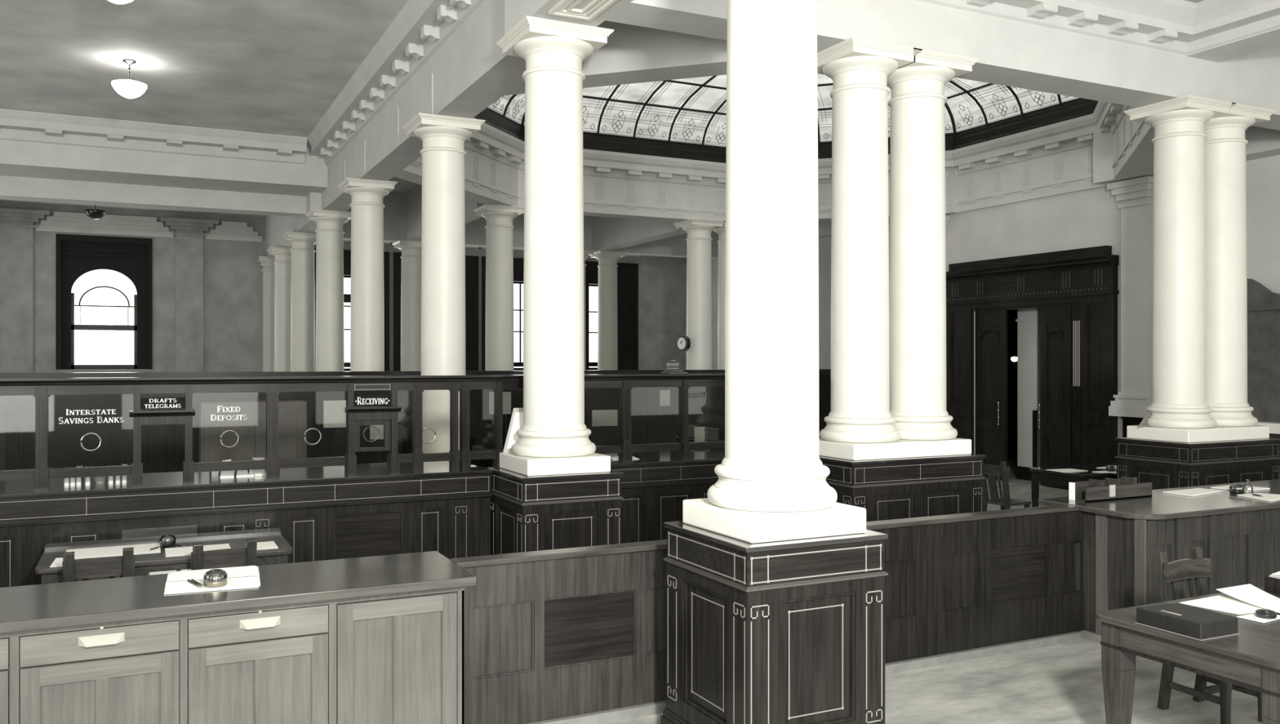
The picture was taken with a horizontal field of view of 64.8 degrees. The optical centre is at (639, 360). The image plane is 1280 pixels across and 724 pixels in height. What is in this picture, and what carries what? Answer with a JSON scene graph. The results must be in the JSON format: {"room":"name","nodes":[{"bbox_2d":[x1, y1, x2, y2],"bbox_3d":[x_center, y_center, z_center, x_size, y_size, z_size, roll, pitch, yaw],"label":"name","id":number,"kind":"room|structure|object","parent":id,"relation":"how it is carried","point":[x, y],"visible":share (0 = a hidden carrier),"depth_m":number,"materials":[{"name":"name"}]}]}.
{"room":"bank hall","nodes":[
{"label":"bank hall","id":0,"kind":"room"},
{"bbox_2d":[0,0,418,217],"bbox_3d":[-1.474,-4.225,13.762,20.500,0.150,36.600,0,0,-26],"label":"ceiling","id":1,"kind":"structure","parent":0,"point":[276,67],"depth_m":13.86,"materials":[{"name":"paint"}]},
{"bbox_2d":[84,204,106,219],"bbox_3d":[-11.883,-3.615,22.015,0.400,1.070,0.400,0,0,-26],"label":"pendant lamp","id":2,"kind":"object","parent":1,"relation":"hanging from","point":[95,213],"visible":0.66,"depth_m":21.89,"materials":[{"name":"black metal"}]},
{"bbox_2d":[111,59,146,98],"bbox_3d":[-7.071,-3.890,13.974,0.444,0.520,0.444,0,0,-26],"label":"pendant lamp","id":3,"kind":"object","parent":1,"relation":"hanging from","point":[129,89],"visible":1,"depth_m":13.86,"materials":[{"name":"white glass"}]},
{"bbox_2d":[0,108,327,217],"bbox_3d":[-9.969,-3.558,18.121,8.500,1.185,2.180,0,0,-26],"label":"ceiling beam","id":4,"kind":"structure","parent":1,"relation":"attached to","point":[45,157],"depth_m":18.31,"materials":[{"name":"paint"}]},
{"bbox_2d":[0,201,686,373],"bbox_3d":[-8.371,-0.925,30.623,23.000,6.450,0.350,0,0,-26],"label":"wall","id":5,"kind":"structure","parent":0,"point":[232,274],"depth_m":28.74,"materials":[{"name":"paint"}]},
{"bbox_2d":[0,208,50,373],"bbox_3d":[-16.304,-0.825,26.394,1.510,6.250,0.240,0,0,-26],"label":"pilaster","id":6,"kind":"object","parent":5,"relation":"attached to","point":[17,226],"depth_m":26.42,"materials":[{"name":"paint"}]},
{"bbox_2d":[55,233,152,369],"bbox_3d":[-14.571,-1.565,27.492,2.310,3.610,0.320,0,0,-26],"label":"window","id":7,"kind":"structure","parent":5,"relation":"in","point":[76,255],"depth_m":27.47,"materials":[{"name":"black"}]},
{"bbox_2d":[160,217,218,372],"bbox_3d":[-12.594,-0.825,28.219,1.480,6.250,0.240,0,0,-26],"label":"pilaster","id":8,"kind":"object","parent":5,"relation":"attached to","point":[188,233],"depth_m":28.25,"materials":[{"name":"paint"}]},
{"bbox_2d":[257,256,275,371],"bbox_3d":[-10.533,-0.333,29.048,0.870,5.265,0.570,0,0,-26],"label":"column","id":9,"kind":"structure","parent":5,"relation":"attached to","point":[266,264],"depth_m":28.83,"materials":[{"name":"paint"}]},
{"bbox_2d":[35,211,639,257],"bbox_3d":[-7.976,-3.690,30.556,17.790,0.520,0.120,0,0,-26],"label":"trim","id":10,"kind":"structure","parent":5,"relation":"attached to","point":[66,222],"depth_m":27.59,"materials":[{"name":"paint"}]},
{"bbox_2d":[314,248,389,371],"bbox_3d":[-8.895,-0.950,30.271,2.650,4.700,0.420,0,0,-26],"label":"window","id":11,"kind":"structure","parent":5,"relation":"in","point":[347,253],"depth_m":30.60,"materials":[{"name":"brown wood"}]},
{"bbox_2d":[393,252,478,371],"bbox_3d":[-6.386,-0.950,31.505,2.660,4.700,0.420,0,0,-26],"label":"window","id":12,"kind":"structure","parent":5,"relation":"in","point":[471,261],"depth_m":31.77,"materials":[{"name":"brown wood"}]},
{"bbox_2d":[265,0,632,256],"bbox_3d":[-2.965,-3.543,13.029,1.044,1.213,36.000,0,0,-26],"label":"beam","id":13,"kind":"structure","parent":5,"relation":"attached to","point":[437,57],"depth_m":12.47,"materials":[{"name":"paint"}]},
{"bbox_2d":[481,256,524,370],"bbox_3d":[-3.842,-0.950,32.756,2.750,4.700,0.420,0,0,-26],"label":"window","id":14,"kind":"structure","parent":5,"relation":"in","point":[518,263],"depth_m":32.43,"materials":[{"name":"brown wood"}]},
{"bbox_2d":[585,261,638,370],"bbox_3d":[-1.325,-0.950,33.993,2.620,4.700,0.420,0,0,-26],"label":"window","id":15,"kind":"structure","parent":5,"relation":"in","point":[627,273],"depth_m":34.19,"materials":[{"name":"brown wood"}]},
{"bbox_2d":[602,458,1262,723],"bbox_3d":[0.411,2.360,14.689,24.700,0.120,36.600,0,0,-26],"label":"floor","id":16,"kind":"structure","parent":0,"point":[1060,683],"depth_m":6.95,"materials":[{"name":"grey stone"}]},
{"bbox_2d":[0,411,4,470],"bbox_3d":[-7.260,1.425,10.460,1.100,1.750,0.520,0,0,-26],"label":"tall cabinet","id":17,"kind":"object","parent":16,"relation":"on","point":[2,413],"visible":0.44,"depth_m":10.76,"materials":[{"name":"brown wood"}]},
{"bbox_2d":[62,546,134,582],"bbox_3d":[-3.721,1.785,6.956,0.430,1.036,0.532,0,0,-26],"label":"chair","id":18,"kind":"object","parent":16,"relation":"on","point":[73,570],"visible":0.2,"depth_m":6.76,"materials":[{"name":"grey wood"}]},
{"bbox_2d":[35,528,293,584],"bbox_3d":[-3.488,1.841,7.479,1.660,0.918,1.100,0,0,-26],"label":"writing desk","id":19,"kind":"object","parent":16,"relation":"on","point":[144,563],"visible":0.41,"depth_m":7.48,"materials":[{"name":"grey wood"}]},
{"bbox_2d":[49,557,62,567],"bbox_3d":[-4.013,1.397,6.999,0.116,0.003,0.340,0,0,-26],"label":"paper sheet","id":20,"kind":"object","parent":19,"relation":"on","point":[58,562],"visible":0.57,"depth_m":6.96,"materials":[{"name":"white paper"}]},
{"bbox_2d":[66,542,160,559],"bbox_3d":[-3.864,1.397,7.405,0.620,0.003,0.400,0,0,-26],"label":"paper sheet","id":21,"kind":"object","parent":19,"relation":"on","point":[138,548],"visible":0.79,"depth_m":7.41,"materials":[{"name":"white paper"}]},
{"bbox_2d":[44,528,281,550],"bbox_3d":[-3.691,1.391,7.891,1.660,0.018,0.180,0,0,-26],"label":"shelf","id":22,"kind":"object","parent":19,"relation":"attached to","point":[104,543],"depth_m":7.84,"materials":[{"name":"grey wood"}]},
{"bbox_2d":[160,533,176,546],"bbox_3d":[-3.563,1.354,7.614,0.112,0.082,0.112,0,0,-26],"label":"inkwell","id":23,"kind":"object","parent":19,"relation":"on","point":[167,541],"visible":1,"depth_m":7.59,"materials":[{"name":"silver metal"}]},
{"bbox_2d":[164,543,231,556],"bbox_3d":[-3.260,1.397,7.446,0.440,0.003,0.340,0,0,-26],"label":"paper sheet","id":24,"kind":"object","parent":19,"relation":"on","point":[179,551],"visible":0.57,"depth_m":7.47,"materials":[{"name":"white paper"}]},
{"bbox_2d":[245,541,278,549],"bbox_3d":[-2.856,1.397,7.622,0.200,0.003,0.300,0,0,-26],"label":"paper sheet","id":25,"kind":"object","parent":19,"relation":"on","point":[268,544],"visible":0.79,"depth_m":7.61,"materials":[{"name":"white paper"}]},
{"bbox_2d":[191,538,257,570],"bbox_3d":[-3.020,1.785,7.279,0.430,1.036,0.532,0,0,-28],"label":"chair","id":26,"kind":"object","parent":16,"relation":"on","point":[201,559],"visible":0.16,"depth_m":7.09,"materials":[{"name":"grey wood"}]},
{"bbox_2d":[0,551,476,723],"bbox_3d":[-2.826,1.750,5.135,3.860,1.100,0.850,0,0,-26],"label":"counter","id":27,"kind":"object","parent":16,"relation":"on","point":[374,639],"depth_m":5.18,"materials":[{"name":"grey wood"}]},
{"bbox_2d":[164,576,260,594],"bbox_3d":[-2.280,1.196,5.386,0.476,0.003,0.305,0,0,-21],"label":"blotter","id":28,"kind":"object","parent":27,"relation":"on","point":[237,583],"visible":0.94,"depth_m":5.36,"materials":[{"name":"paper"}]},
{"bbox_2d":[203,568,227,587],"bbox_3d":[-2.255,1.152,5.359,0.118,0.084,0.118,0,0,-26],"label":"inkwell","id":29,"kind":"object","parent":28,"relation":"on","point":[215,580],"visible":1,"depth_m":5.34,"materials":[{"name":"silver metal"}]},
{"bbox_2d":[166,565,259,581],"bbox_3d":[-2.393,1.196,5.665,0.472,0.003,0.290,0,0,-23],"label":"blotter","id":30,"kind":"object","parent":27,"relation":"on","point":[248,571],"visible":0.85,"depth_m":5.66,"materials":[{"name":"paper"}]},
{"bbox_2d":[0,551,476,633],"bbox_3d":[-2.826,1.225,5.135,3.860,0.050,0.850,0,0,-26],"label":"countertop","id":31,"kind":"structure","parent":27,"relation":"on","point":[83,602],"depth_m":5.26,"materials":[{"name":"grey wood"}]},
{"bbox_2d":[0,461,493,587],"bbox_3d":[-4.936,1.650,8.076,7.468,1.300,1.110,0,0,-26],"label":"counter","id":32,"kind":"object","parent":16,"relation":"on","point":[324,513],"depth_m":8.54,"materials":[{"name":"brown wood"}]},
{"bbox_2d":[220,459,234,477],"bbox_3d":[-3.542,0.925,8.650,0.110,0.150,0.050,0,0,-26],"label":"folded paper","id":33,"kind":"object","parent":32,"relation":"on","point":[223,473],"visible":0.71,"depth_m":8.64,"materials":[{"name":"white paper"}]},
{"bbox_2d":[0,461,493,497],"bbox_3d":[-4.936,1.015,8.076,7.468,0.030,1.110,0,0,-26],"label":"countertop","id":34,"kind":"structure","parent":32,"relation":"on","point":[169,480],"depth_m":8.51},
{"bbox_2d":[252,457,264,476],"bbox_3d":[-3.313,0.925,8.779,0.100,0.150,0.170,0,0,-26],"label":"file box","id":35,"kind":"object","parent":32,"relation":"on","point":[257,473],"visible":0.45,"depth_m":8.71,"materials":[{"name":"paper"}]},
{"bbox_2d":[0,368,831,490],"bbox_3d":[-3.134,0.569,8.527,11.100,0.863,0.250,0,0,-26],"label":"screen","id":36,"kind":"object","parent":32,"relation":"on","point":[357,415],"visible":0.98,"depth_m":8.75,"materials":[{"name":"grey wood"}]},
{"bbox_2d":[323,400,346,457],"bbox_3d":[-3.824,1.401,12.682,0.300,1.798,0.036,0,0,-26],"label":"notice","id":37,"kind":"object","parent":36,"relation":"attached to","point":[334,411],"visible":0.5,"depth_m":12.66,"materials":[{"name":"white paper"}]},
{"bbox_2d":[502,391,511,443],"bbox_3d":[-1.697,1.349,12.781,0.120,1.902,0.036,0,0,-26],"label":"notice","id":38,"kind":"object","parent":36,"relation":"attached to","point":[506,395],"visible":0.5,"depth_m":12.77,"materials":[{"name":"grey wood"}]},
{"bbox_2d":[591,409,617,445],"bbox_3d":[-0.487,1.488,13.821,0.380,1.623,0.036,0,0,-26],"label":"notice","id":39,"kind":"object","parent":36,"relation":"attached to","point":[604,418],"visible":0.68,"depth_m":13.81,"materials":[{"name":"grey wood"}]},
{"bbox_2d":[660,360,688,373],"bbox_3d":[0.347,0.067,10.233,0.220,0.140,0.180,0,0,-26],"label":"date stamp","id":40,"kind":"object","parent":36,"relation":"on","point":[672,367],"visible":1,"depth_m":10.18,"materials":[{"name":"grey metal"}]},
{"bbox_2d":[198,400,306,462],"bbox_3d":[-4.743,1.400,12.366,1.200,1.800,0.520,0,0,-26],"label":"glass panel","id":41,"kind":"object","parent":16,"relation":"on","point":[292,414],"visible":0.41,"depth_m":12.11,"materials":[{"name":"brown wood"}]},
{"bbox_2d":[266,246,291,371],"bbox_3d":[-9.425,-0.332,26.791,0.828,5.263,0.828,0,0,-26],"label":"column","id":42,"kind":"structure","parent":16,"relation":"on","point":[282,263],"depth_m":26.54,"materials":[{"name":"paint"}]},
{"bbox_2d":[282,231,315,371],"bbox_3d":[-7.946,-0.332,23.784,0.828,5.263,0.828,0,0,-26],"label":"column","id":43,"kind":"structure","parent":16,"relation":"on","point":[302,271],"depth_m":23.55,"materials":[{"name":"paint"}]},
{"bbox_2d":[305,209,351,371],"bbox_3d":[-6.248,-0.332,20.329,0.828,5.263,0.828,0,0,-26],"label":"column","id":44,"kind":"structure","parent":16,"relation":"on","point":[330,354],"depth_m":20.09,"materials":[{"name":"stone"}]},
{"bbox_2d":[337,177,397,371],"bbox_3d":[-4.571,-0.332,16.919,0.828,5.263,0.828,0,0,-26],"label":"column","id":45,"kind":"structure","parent":16,"relation":"on","point":[366,305],"depth_m":16.68,"materials":[{"name":"stone"}]},
{"bbox_2d":[369,425,383,462],"bbox_3d":[-3.307,1.518,12.769,0.220,1.564,0.036,0,0,-26],"label":"notice","id":46,"kind":"object","parent":16,"relation":"on","point":[373,431],"visible":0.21,"depth_m":12.75,"materials":[{"name":"grey paper"}]},
{"bbox_2d":[391,240,421,371],"bbox_3d":[-5.734,-0.332,25.373,0.828,5.263,0.828,0,0,-26],"label":"column","id":47,"kind":"structure","parent":16,"relation":"on","point":[411,268],"depth_m":25.13,"materials":[{"name":"paint"}]},
{"bbox_2d":[402,112,485,453],"bbox_3d":[-2.460,-0.332,12.625,0.828,5.263,0.828,0,0,-26],"label":"column","id":48,"kind":"structure","parent":16,"relation":"on","point":[443,138],"depth_m":12.39,"materials":[{"name":"stone"}]},
{"bbox_2d":[488,391,494,466],"bbox_3d":[-1.845,1.347,12.708,0.120,1.905,0.036,0,0,-26],"label":"notice","id":49,"kind":"object","parent":16,"relation":"on","point":[491,394],"visible":0.5,"depth_m":12.70,"materials":[{"name":"grey paper"}]},
{"bbox_2d":[472,204,524,370],"bbox_3d":[-2.736,-0.332,19.660,0.828,5.263,0.828,0,0,-26],"label":"column","id":50,"kind":"structure","parent":16,"relation":"on","point":[499,228],"depth_m":19.42,"materials":[{"name":"stone"}]},
{"bbox_2d":[487,452,623,555],"bbox_3d":[-0.787,1.577,9.224,0.986,1.445,0.986,0,0,-26],"label":"pedestal","id":51,"kind":"object","parent":16,"relation":"on","point":[538,504],"visible":0.6,"depth_m":8.85,"materials":[{"name":"wood"}]},
{"bbox_2d":[502,408,523,453],"bbox_3d":[-1.051,0.649,9.463,0.515,0.409,0.094,0,0,-26],"label":"display board","id":52,"kind":"object","parent":51,"relation":"on","point":[516,423],"visible":0.36,"depth_m":9.39,"materials":[{"name":"paper"}]},
{"bbox_2d":[496,15,613,457],"bbox_3d":[-0.787,-1.054,9.224,0.828,3.818,0.828,0,0,-26],"label":"column","id":53,"kind":"structure","parent":51,"relation":"on","point":[553,52],"depth_m":8.98,"materials":[{"name":"paint"}]},
{"bbox_2d":[502,386,653,449],"bbox_3d":[-0.883,1.350,14.487,2.200,1.900,0.520,0,0,-26],"label":"partition panel","id":54,"kind":"object","parent":16,"relation":"on","point":[642,397],"visible":0.22,"depth_m":14.46,"materials":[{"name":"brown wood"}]},
{"bbox_2d":[583,249,595,370],"bbox_3d":[-1.741,-0.332,27.337,0.828,5.263,0.828,0,0,-26],"label":"column","id":55,"kind":"structure","parent":16,"relation":"on","point":[587,253],"depth_m":27.24,"materials":[{"name":"paint"}]},
{"bbox_2d":[590,250,627,370],"bbox_3d":[-0.888,-0.332,27.756,0.828,5.263,0.828,0,0,-26],"label":"column","id":56,"kind":"structure","parent":16,"relation":"on","point":[607,329],"depth_m":27.52,"materials":[{"name":"stone"}]},
{"bbox_2d":[601,448,724,543],"bbox_3d":[0.153,1.650,10.578,1.892,1.300,1.110,0,0,-26],"label":"counter","id":57,"kind":"object","parent":16,"relation":"on","point":[655,486],"depth_m":10.08,"materials":[{"name":"brown wood"}]},
{"bbox_2d":[601,448,724,466],"bbox_3d":[0.153,1.015,10.578,1.892,0.030,1.110,0,0,-26],"label":"countertop","id":58,"kind":"structure","parent":57,"relation":"on","point":[652,458],"depth_m":10.31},
{"bbox_2d":[689,426,710,450],"bbox_3d":[0.671,0.870,11.251,0.210,0.260,0.100,0,0,-26],"label":"card holder","id":59,"kind":"object","parent":57,"relation":"on","point":[699,432],"visible":0.62,"depth_m":11.23,"materials":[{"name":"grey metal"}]},
{"bbox_2d":[659,390,670,443],"bbox_3d":[0.344,1.359,14.230,0.160,1.882,0.036,0,0,-26],"label":"notice","id":60,"kind":"object","parent":16,"relation":"on","point":[664,395],"visible":0.68,"depth_m":14.22,"materials":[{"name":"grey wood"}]},
{"bbox_2d":[672,218,724,369],"bbox_3d":[1.267,-0.332,21.628,0.828,5.263,0.828,0,0,-26],"label":"column","id":61,"kind":"structure","parent":16,"relation":"on","point":[699,257],"depth_m":21.39,"materials":[{"name":"stone"}]},
{"bbox_2d":[676,335,690,351],"bbox_3d":[0.907,-0.359,21.291,0.114,0.340,0.340,0,0,-41],"label":"wall clock","id":62,"kind":"object","parent":61,"relation":"attached to","point":[683,343],"visible":1,"depth_m":21.23,"materials":[{"name":"black ceramic"}]},
{"bbox_2d":[712,221,725,369],"bbox_3d":[1.967,-0.332,21.972,0.828,5.263,0.828,0,0,-26],"label":"column","id":63,"kind":"structure","parent":16,"relation":"on","point":[721,231],"depth_m":21.79,"materials":[{"name":"stone"}]},
{"bbox_2d":[449,504,1084,723],"bbox_3d":[1.247,1.750,7.210,5.381,1.100,0.160,0,0,-26],"label":"partition","id":64,"kind":"object","parent":16,"relation":"on","point":[577,635],"depth_m":6.58,"materials":[{"name":"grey wood"}]},
{"bbox_2d":[660,497,888,723],"bbox_3d":[0.787,1.577,6.023,0.986,1.445,0.986,0,0,-26],"label":"pedestal","id":65,"kind":"object","parent":16,"relation":"on","point":[772,618],"visible":0.99,"depth_m":5.67,"materials":[{"name":"wood"}]},
{"bbox_2d":[706,0,837,512],"bbox_3d":[0.787,-1.054,6.023,0.828,3.818,0.828,0,0,-26],"label":"column","id":66,"kind":"structure","parent":65,"relation":"on","point":[771,462],"depth_m":5.78,"materials":[{"name":"stone"}]},
{"bbox_2d":[818,437,985,521],"bbox_3d":[2.439,1.537,9.943,1.644,1.527,0.996,0,0,-26],"label":"pedestal","id":67,"kind":"object","parent":16,"relation":"on","point":[900,479],"visible":0.45,"depth_m":9.51,"materials":[{"name":"wood"}]},
{"bbox_2d":[817,36,920,443],"bbox_3d":[2.133,-1.095,9.792,0.828,3.736,0.828,0,0,-26],"label":"column","id":68,"kind":"structure","parent":67,"relation":"on","point":[859,69],"depth_m":9.55,"materials":[{"name":"stone"}]},
{"bbox_2d":[887,47,978,440],"bbox_3d":[2.779,-1.095,10.110,0.828,3.736,0.828,0,0,-26],"label":"column","id":69,"kind":"structure","parent":67,"relation":"on","point":[917,231],"depth_m":9.87,"materials":[{"name":"stone"}]},
{"bbox_2d":[982,459,1031,511],"bbox_3d":[4.667,1.785,12.933,0.532,1.036,0.430,0,0,-32],"label":"chair","id":70,"kind":"object","parent":16,"relation":"on","point":[991,470],"visible":0.62,"depth_m":12.79,"materials":[{"name":"brown wood"}]},
{"bbox_2d":[1029,462,1116,506],"bbox_3d":[6.406,1.870,13.624,2.280,0.860,0.900,0,0,-26],"label":"table","id":71,"kind":"object","parent":16,"relation":"on","point":[1038,474],"visible":0.3,"depth_m":13.30,"materials":[{"name":"brown wood"}]},
{"bbox_2d":[1045,468,1088,472],"bbox_3d":[5.564,1.435,13.176,0.461,0.005,0.366,0,0,-26],"label":"paper pad","id":72,"kind":"object","parent":71,"relation":"on","point":[1061,470],"visible":1,"depth_m":13.14,"materials":[{"name":"white paper"}]},
{"bbox_2d":[1037,479,1279,643],"bbox_3d":[6.168,1.748,9.462,5.580,1.103,1.060,0,0,-26],"label":"counter","id":73,"kind":"object","parent":16,"relation":"on","point":[1240,538],"depth_m":8.24,"materials":[{"name":"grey wood"}]},
{"bbox_2d":[1068,476,1151,502],"bbox_3d":[4.099,1.111,8.768,0.828,0.170,0.190,0,0,-26],"label":"rack","id":74,"kind":"object","parent":73,"relation":"on","point":[1125,487],"visible":1,"depth_m":8.70,"materials":[{"name":"brown wood"}]},
{"bbox_2d":[1037,479,1279,519],"bbox_3d":[6.168,1.218,9.462,5.580,0.043,1.060,0,0,-26],"label":"countertop","id":75,"kind":"structure","parent":73,"relation":"on","point":[1162,505],"depth_m":8.41,"materials":[{"name":"grey wood"}]},
{"bbox_2d":[1163,488,1222,496],"bbox_3d":[5.039,1.190,9.131,0.568,0.009,0.315,0,0,-26],"label":"paper pad","id":76,"kind":"object","parent":73,"relation":"on","point":[1195,491],"visible":1,"depth_m":9.12,"materials":[{"name":"white paper"}]},
{"bbox_2d":[1229,484,1244,493],"bbox_3d":[5.389,1.154,9.108,0.118,0.083,0.118,0,0,-26],"label":"inkwell","id":77,"kind":"object","parent":73,"relation":"on","point":[1237,488],"visible":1,"depth_m":9.09,"materials":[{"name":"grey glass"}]},
{"bbox_2d":[1210,484,1270,491],"bbox_3d":[5.600,1.190,9.432,0.426,0.009,0.312,0,0,-26],"label":"paper pad","id":78,"kind":"object","parent":73,"relation":"on","point":[1223,487],"visible":0.5,"depth_m":9.41,"materials":[{"name":"white paper"}]},
{"bbox_2d":[1236,493,1279,501],"bbox_3d":[5.487,1.190,8.826,0.514,0.009,0.367,0,0,-26],"label":"paper pad","id":79,"kind":"object","parent":73,"relation":"on","point":[1267,497],"visible":1,"depth_m":8.79,"materials":[{"name":"white paper"}]},
{"bbox_2d":[1095,586,1279,723],"bbox_3d":[3.973,1.880,5.876,2.485,0.840,1.140,0,0,-26],"label":"table","id":80,"kind":"object","parent":16,"relation":"on","point":[1250,659],"visible":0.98,"depth_m":5.43,"materials":[{"name":"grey wood"}]},
{"bbox_2d":[1135,602,1239,640],"bbox_3d":[2.983,1.415,5.499,0.325,0.088,0.401,0,0,-26],"label":"box","id":81,"kind":"object","parent":80,"relation":"on","point":[1180,619],"visible":1,"depth_m":5.40,"materials":[{"name":"black leather"}]},
{"bbox_2d":[1179,595,1264,614],"bbox_3d":[3.518,1.458,6.015,0.436,0.003,0.381,0,0,-26],"label":"paper sheet","id":82,"kind":"object","parent":80,"relation":"on","point":[1219,602],"visible":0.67,"depth_m":6.03,"materials":[{"name":"white paper"}]},
{"bbox_2d":[1216,583,1279,613],"bbox_3d":[3.796,1.431,6.108,0.477,0.047,0.515,0,0,-26],"label":"sheet","id":83,"kind":"object","parent":80,"relation":"on","point":[1249,593],"visible":0.96,"depth_m":6.15,"materials":[{"name":"paper"}]},
{"bbox_2d":[1236,613,1279,622],"bbox_3d":[3.548,1.456,5.727,0.284,0.003,0.154,0,0,-26],"label":"paper sheet","id":84,"kind":"object","parent":80,"relation":"on","point":[1250,616],"visible":0.75,"depth_m":5.69,"materials":[{"name":"white paper"}]},
{"bbox_2d":[1254,608,1276,618],"bbox_3d":[3.547,1.430,5.717,0.106,0.040,0.106,0,0,-26],"label":"inkwell","id":85,"kind":"object","parent":84,"relation":"on","point":[1263,613],"visible":1,"depth_m":5.68,"materials":[{"name":"black glass"}]},
{"bbox_2d":[1264,571,1279,593],"bbox_3d":[4.136,1.401,6.349,0.280,0.116,0.244,0,0,-26],"label":"paper tray","id":86,"kind":"object","parent":80,"relation":"on","point":[1272,583],"visible":1,"depth_m":6.36,"materials":[{"name":"brown wood"}]},
{"bbox_2d":[1115,425,1279,489],"bbox_3d":[6.607,1.537,11.949,1.662,1.527,0.999,0,0,-26],"label":"pedestal","id":87,"kind":"object","parent":16,"relation":"on","point":[1166,458],"visible":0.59,"depth_m":11.55,"materials":[{"name":"wood"}]},
{"bbox_2d":[1137,411,1151,426],"bbox_3d":[5.918,0.682,11.775,0.311,0.180,0.014,0,0,-26],"label":"card","id":88,"kind":"object","parent":87,"relation":"on","point":[1144,423],"visible":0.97,"depth_m":11.76,"materials":[{"name":"grey paper"}]},
{"bbox_2d":[1124,94,1235,428],"bbox_3d":[6.304,-1.095,11.803,0.828,3.736,0.828,0,0,-26],"label":"column","id":89,"kind":"structure","parent":87,"relation":"on","point":[1179,379],"depth_m":11.57,"materials":[{"name":"stone"}]},
{"bbox_2d":[1204,102,1276,426],"bbox_3d":[6.982,-1.095,12.136,0.828,3.736,0.828,0,0,-26],"label":"column","id":90,"kind":"structure","parent":87,"relation":"on","point":[1225,143],"depth_m":11.89,"materials":[{"name":"stone"}]},
{"bbox_2d":[1154,547,1262,723],"bbox_3d":[3.713,1.785,6.546,0.430,1.036,0.532,0,0,-25],"label":"chair","id":91,"kind":"object","parent":16,"relation":"on","point":[1197,567],"visible":0.44,"depth_m":6.65,"materials":[{"name":"brown wood"}]},
{"bbox_2d":[1247,278,1279,438],"bbox_3d":[9.675,0.550,13.003,0.540,3.500,4.400,0,0,-26],"label":"wall","id":92,"kind":"structure","parent":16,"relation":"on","point":[1263,304],"depth_m":14.51,"materials":[{"name":"paint"}]},
{"bbox_2d":[711,155,1279,453],"bbox_3d":[8.646,-1.000,18.905,2.800,6.600,36.300,0,0,-26],"label":"wall","id":93,"kind":"structure","parent":0,"point":[1088,218],"depth_m":18.09,"materials":[{"name":"paint"}]},
{"bbox_2d":[0,184,718,259],"bbox_3d":[-4.494,-3.558,22.624,22.300,1.185,6.470,0,0,-26],"label":"trim","id":94,"kind":"structure","parent":93,"relation":"attached to","point":[402,212],"depth_m":25.35,"materials":[{"name":"paint"}]},
{"bbox_2d":[394,20,1154,222],"bbox_3d":[2.318,-3.744,15.977,11.930,1.552,11.460,0,0,-26],"label":"entablature","id":95,"kind":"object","parent":93,"relation":"attached to","point":[1048,152],"depth_m":18.69,"materials":[{"name":"paint"}]},
{"bbox_2d":[486,73,1083,148],"bbox_3d":[1.971,-5.000,15.924,10.435,1.019,10.874,0,0,19],"label":"skylight","id":96,"kind":"object","parent":95,"relation":"on","point":[692,111],"visible":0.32,"depth_m":19.90,"materials":[{"name":"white glass"}]},
{"bbox_2d":[605,0,1279,130],"bbox_3d":[7.547,-3.558,5.399,11.090,1.185,13.030,0,0,-26],"label":"ceiling","id":97,"kind":"structure","parent":93,"relation":"attached to","point":[1135,53],"depth_m":10.59,"materials":[{"name":"paint"}]},
{"bbox_2d":[1016,410,1037,480],"bbox_3d":[7.439,1.625,19.408,0.019,1.350,0.498,0,0,-26],"label":"trim","id":98,"kind":"structure","parent":93,"relation":"attached to","point":[1022,473],"depth_m":19.26,"materials":[{"name":"brown wood"}]},
{"bbox_2d":[1015,308,1039,467],"bbox_3d":[7.561,0.550,19.468,0.310,3.500,0.518,0,0,-26],"label":"wall","id":99,"kind":"structure","parent":93,"relation":"attached to","point":[1028,321],"depth_m":19.41,"materials":[{"name":"paint"}]},
{"bbox_2d":[946,245,1119,488],"bbox_3d":[7.128,0.180,18.716,0.590,4.240,3.980,0,0,-26],"label":"door","id":100,"kind":"structure","parent":93,"relation":"in","point":[1078,340],"depth_m":18.27,"materials":[{"name":"brown wood"}]},
{"bbox_2d":[1073,320,1079,386],"bbox_3d":[7.694,-0.125,17.668,0.021,1.150,0.261,0,0,-26],"label":"grille","id":101,"kind":"object","parent":100,"relation":"attached to","point":[1076,323],"depth_m":17.71,"materials":[{"name":"grey metal"}]},
{"bbox_2d":[818,125,1279,238],"bbox_3d":[9.636,-3.558,13.207,0.450,1.185,25.200,0,0,-26],"label":"trim","id":102,"kind":"structure","parent":93,"relation":"attached to","point":[1263,142],"depth_m":16.61,"materials":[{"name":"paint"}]},
{"bbox_2d":[1106,176,1153,417],"bbox_3d":[8.084,-1.012,16.522,0.310,3.865,0.780,0,0,-26],"label":"pilaster","id":103,"kind":"object","parent":93,"relation":"attached to","point":[1135,196],"depth_m":16.46,"materials":[{"name":"paint"}]},
{"bbox_2d":[1120,416,1143,437],"bbox_3d":[9.798,1.610,13.287,0.090,1.380,25.200,0,0,-26],"label":"trim","id":104,"kind":"structure","parent":93,"relation":"attached to","point":[1126,421],"depth_m":16.73,"materials":[{"name":"brown wood"}]},
{"bbox_2d":[1007,309,1017,459],"bbox_3d":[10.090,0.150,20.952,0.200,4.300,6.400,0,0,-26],"label":"door","id":105,"kind":"structure","parent":0,"point":[1011,366],"depth_m":23.58,"materials":[{"name":"black wood"}]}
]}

